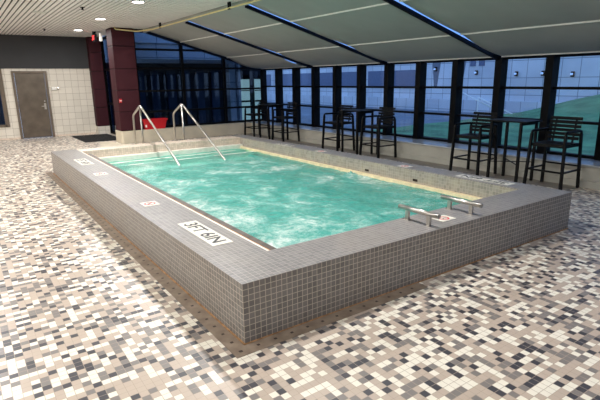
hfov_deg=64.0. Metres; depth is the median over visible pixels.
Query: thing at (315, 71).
window
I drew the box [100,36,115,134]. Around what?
door
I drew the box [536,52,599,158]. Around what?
window
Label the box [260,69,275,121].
window
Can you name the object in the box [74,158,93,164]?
depth marker
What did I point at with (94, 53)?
column
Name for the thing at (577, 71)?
building
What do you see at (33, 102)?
door
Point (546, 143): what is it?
bar stool
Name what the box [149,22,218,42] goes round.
blind
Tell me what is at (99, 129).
trim
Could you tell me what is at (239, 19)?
blind
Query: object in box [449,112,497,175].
bar stool
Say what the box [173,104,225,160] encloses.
pool handrail
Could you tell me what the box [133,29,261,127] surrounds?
window
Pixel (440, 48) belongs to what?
blind
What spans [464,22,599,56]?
blind
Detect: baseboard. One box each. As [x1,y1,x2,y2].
[0,132,95,140]
[124,131,250,143]
[251,130,599,189]
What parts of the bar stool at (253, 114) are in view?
leg, leg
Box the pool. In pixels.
[51,135,571,342]
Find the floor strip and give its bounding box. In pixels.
[246,133,575,189]
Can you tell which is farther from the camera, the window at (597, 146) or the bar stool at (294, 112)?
the bar stool at (294, 112)
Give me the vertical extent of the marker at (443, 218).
0.005 m
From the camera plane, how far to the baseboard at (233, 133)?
15.36 m
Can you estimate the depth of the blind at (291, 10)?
8.76 m
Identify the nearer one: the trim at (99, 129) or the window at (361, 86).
the window at (361, 86)
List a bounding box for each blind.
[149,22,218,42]
[182,36,268,57]
[190,6,282,34]
[227,24,338,52]
[230,54,305,68]
[250,0,388,21]
[279,47,377,66]
[293,4,449,45]
[351,36,490,62]
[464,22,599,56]
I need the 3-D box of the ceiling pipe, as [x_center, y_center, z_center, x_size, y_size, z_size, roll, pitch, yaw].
[-0.066,-3.222,6.956,0.835,0.135,16.618,-10,17,-34]
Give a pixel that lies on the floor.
(81, 318)
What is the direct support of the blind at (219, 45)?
attached to the window at (402, 3)
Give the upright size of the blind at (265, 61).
0.371 m
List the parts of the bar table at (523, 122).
leg, leg, leg, leg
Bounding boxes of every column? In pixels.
[86,37,108,125]
[106,27,140,130]
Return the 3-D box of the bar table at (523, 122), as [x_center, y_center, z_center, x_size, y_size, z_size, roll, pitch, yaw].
[3.698,-0.868,8.388,0.512,1.055,0.720,-10,17,-34]
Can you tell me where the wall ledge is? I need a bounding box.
[115,121,257,143]
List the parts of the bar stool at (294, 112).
leg, leg, seat, leg, leg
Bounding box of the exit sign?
[92,31,96,41]
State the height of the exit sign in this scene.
0.300 m
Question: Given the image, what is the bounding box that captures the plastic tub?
[142,118,167,129]
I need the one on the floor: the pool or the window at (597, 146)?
the pool
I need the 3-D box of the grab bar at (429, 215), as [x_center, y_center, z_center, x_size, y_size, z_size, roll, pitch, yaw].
[1.118,0.148,4.534,0.052,0.136,0.480,-10,17,-34]
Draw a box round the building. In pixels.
[266,55,599,113]
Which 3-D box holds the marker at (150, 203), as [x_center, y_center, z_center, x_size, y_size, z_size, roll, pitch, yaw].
[-1.687,0.040,5.395,0.170,0.005,0.200,-10,17,-34]
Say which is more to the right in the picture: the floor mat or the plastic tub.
the plastic tub
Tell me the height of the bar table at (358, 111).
1.055 m
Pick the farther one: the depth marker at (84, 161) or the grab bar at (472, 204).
the depth marker at (84, 161)
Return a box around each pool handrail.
[132,105,180,165]
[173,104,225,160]
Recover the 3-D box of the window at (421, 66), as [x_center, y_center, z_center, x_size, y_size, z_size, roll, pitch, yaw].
[3.049,-2.264,10.865,0.220,1.825,1.015,-10,17,-34]
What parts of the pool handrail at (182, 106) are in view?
post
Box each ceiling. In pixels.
[0,0,240,36]
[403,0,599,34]
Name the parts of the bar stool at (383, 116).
leg, armrest, leg, seat, seat frame, leg, armrest, leg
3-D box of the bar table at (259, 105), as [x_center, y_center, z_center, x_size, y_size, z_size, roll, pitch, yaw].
[-0.895,-2.403,14.768,0.512,1.055,0.720,-10,17,-34]
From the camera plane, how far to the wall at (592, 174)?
10.05 m
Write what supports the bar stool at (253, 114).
on the floor
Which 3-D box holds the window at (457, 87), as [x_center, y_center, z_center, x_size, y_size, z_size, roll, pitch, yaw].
[3.631,-2.070,10.056,0.220,1.825,1.015,-10,17,-34]
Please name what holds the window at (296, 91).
in the wall at (592, 174)
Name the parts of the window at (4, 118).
glass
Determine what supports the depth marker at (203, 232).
on the pool
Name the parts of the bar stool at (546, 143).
leg, armrest, leg, seat, seat frame, leg, armrest, leg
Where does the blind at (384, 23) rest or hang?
attached to the window at (402, 3)
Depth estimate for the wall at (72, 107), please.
16.13 m
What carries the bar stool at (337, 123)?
on the floor
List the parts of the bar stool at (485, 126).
leg, armrest, leg, seat frame, seat, leg, armrest, leg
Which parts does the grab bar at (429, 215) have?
post, rail, post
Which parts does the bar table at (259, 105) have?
leg, leg, leg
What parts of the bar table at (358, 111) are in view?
leg, leg, leg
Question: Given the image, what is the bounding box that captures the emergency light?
[98,31,102,40]
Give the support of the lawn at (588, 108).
on the ground at (402, 119)
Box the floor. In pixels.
[0,133,599,399]
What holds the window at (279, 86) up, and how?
in the wall at (592, 174)
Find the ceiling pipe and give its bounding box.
[114,0,259,31]
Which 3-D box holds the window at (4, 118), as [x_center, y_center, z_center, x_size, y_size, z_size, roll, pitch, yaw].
[-10.069,-3.171,15.047,1.450,1.830,0.140,-10,17,-34]
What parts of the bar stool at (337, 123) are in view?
leg, leg, seat, leg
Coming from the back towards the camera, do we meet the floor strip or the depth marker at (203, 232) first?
the floor strip
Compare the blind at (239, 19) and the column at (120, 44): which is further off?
the column at (120, 44)
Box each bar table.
[257,104,283,138]
[340,109,375,154]
[486,118,542,181]
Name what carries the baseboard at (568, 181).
attached to the wall at (592, 174)
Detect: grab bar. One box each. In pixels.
[398,204,440,226]
[440,194,482,214]
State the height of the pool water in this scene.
0.089 m
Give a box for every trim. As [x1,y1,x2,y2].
[96,126,110,133]
[143,0,263,32]
[251,121,599,167]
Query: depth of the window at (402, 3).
14.31 m
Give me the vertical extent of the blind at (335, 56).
0.371 m
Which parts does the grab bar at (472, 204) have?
post, rail, post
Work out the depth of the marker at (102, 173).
7.21 m
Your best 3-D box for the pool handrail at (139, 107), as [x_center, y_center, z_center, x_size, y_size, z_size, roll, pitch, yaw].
[-3.072,-1.335,10.205,0.100,1.269,3.082,-10,17,-34]
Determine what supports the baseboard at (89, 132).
attached to the wall at (72, 107)
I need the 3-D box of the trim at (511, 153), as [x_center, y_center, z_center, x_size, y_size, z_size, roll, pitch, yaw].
[3.437,-1.092,9.979,0.640,0.028,17.000,-10,17,-34]
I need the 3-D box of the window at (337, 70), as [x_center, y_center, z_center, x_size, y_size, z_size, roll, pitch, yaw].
[1.303,-2.848,13.290,0.220,1.825,1.015,-10,17,-34]
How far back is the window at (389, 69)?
11.67 m
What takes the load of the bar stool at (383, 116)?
on the floor
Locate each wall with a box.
[0,30,96,138]
[252,123,599,182]
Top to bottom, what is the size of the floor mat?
0.016 m
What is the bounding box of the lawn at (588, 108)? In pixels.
[370,94,599,154]
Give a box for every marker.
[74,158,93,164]
[93,172,107,175]
[140,201,159,206]
[178,220,232,245]
[432,215,455,221]
[456,174,514,185]
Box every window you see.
[0,69,9,126]
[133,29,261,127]
[146,0,471,70]
[185,21,332,128]
[245,5,415,137]
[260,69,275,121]
[275,68,292,123]
[292,67,311,125]
[332,64,356,130]
[356,63,383,133]
[383,0,545,151]
[413,60,452,141]
[448,58,494,146]
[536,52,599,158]
[594,116,599,160]
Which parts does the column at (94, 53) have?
panel, panel, panel, panel, panel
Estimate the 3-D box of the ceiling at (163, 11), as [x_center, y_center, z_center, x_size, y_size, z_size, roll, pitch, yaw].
[-5.340,-2.861,5.527,11.369,0.012,20.650,-10,17,-34]
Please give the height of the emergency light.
0.280 m
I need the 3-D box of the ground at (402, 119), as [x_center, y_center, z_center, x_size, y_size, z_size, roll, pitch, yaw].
[16.863,-6.385,32.809,56.900,0.280,90.000,-10,17,-34]
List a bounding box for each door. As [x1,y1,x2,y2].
[11,71,54,138]
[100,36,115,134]
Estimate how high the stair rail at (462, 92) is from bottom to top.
1.278 m
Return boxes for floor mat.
[72,134,115,142]
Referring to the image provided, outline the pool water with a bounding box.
[125,154,471,247]
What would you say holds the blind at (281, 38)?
attached to the window at (402, 3)
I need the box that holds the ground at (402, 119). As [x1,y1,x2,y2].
[267,101,550,150]
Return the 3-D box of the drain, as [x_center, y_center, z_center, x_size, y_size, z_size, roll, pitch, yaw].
[-0.966,-0.092,7.756,4.515,0.032,8.375,-10,17,-34]
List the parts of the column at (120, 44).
panel, panel, panel, panel, panel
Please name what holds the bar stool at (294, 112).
on the floor
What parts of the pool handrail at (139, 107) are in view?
post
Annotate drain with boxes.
[46,172,567,358]
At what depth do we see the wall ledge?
15.25 m
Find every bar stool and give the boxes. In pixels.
[244,100,267,136]
[272,102,299,141]
[322,105,354,150]
[359,107,396,157]
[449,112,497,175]
[523,116,582,189]
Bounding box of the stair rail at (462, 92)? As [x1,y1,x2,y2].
[462,92,511,114]
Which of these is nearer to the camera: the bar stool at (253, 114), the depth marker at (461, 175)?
the depth marker at (461, 175)

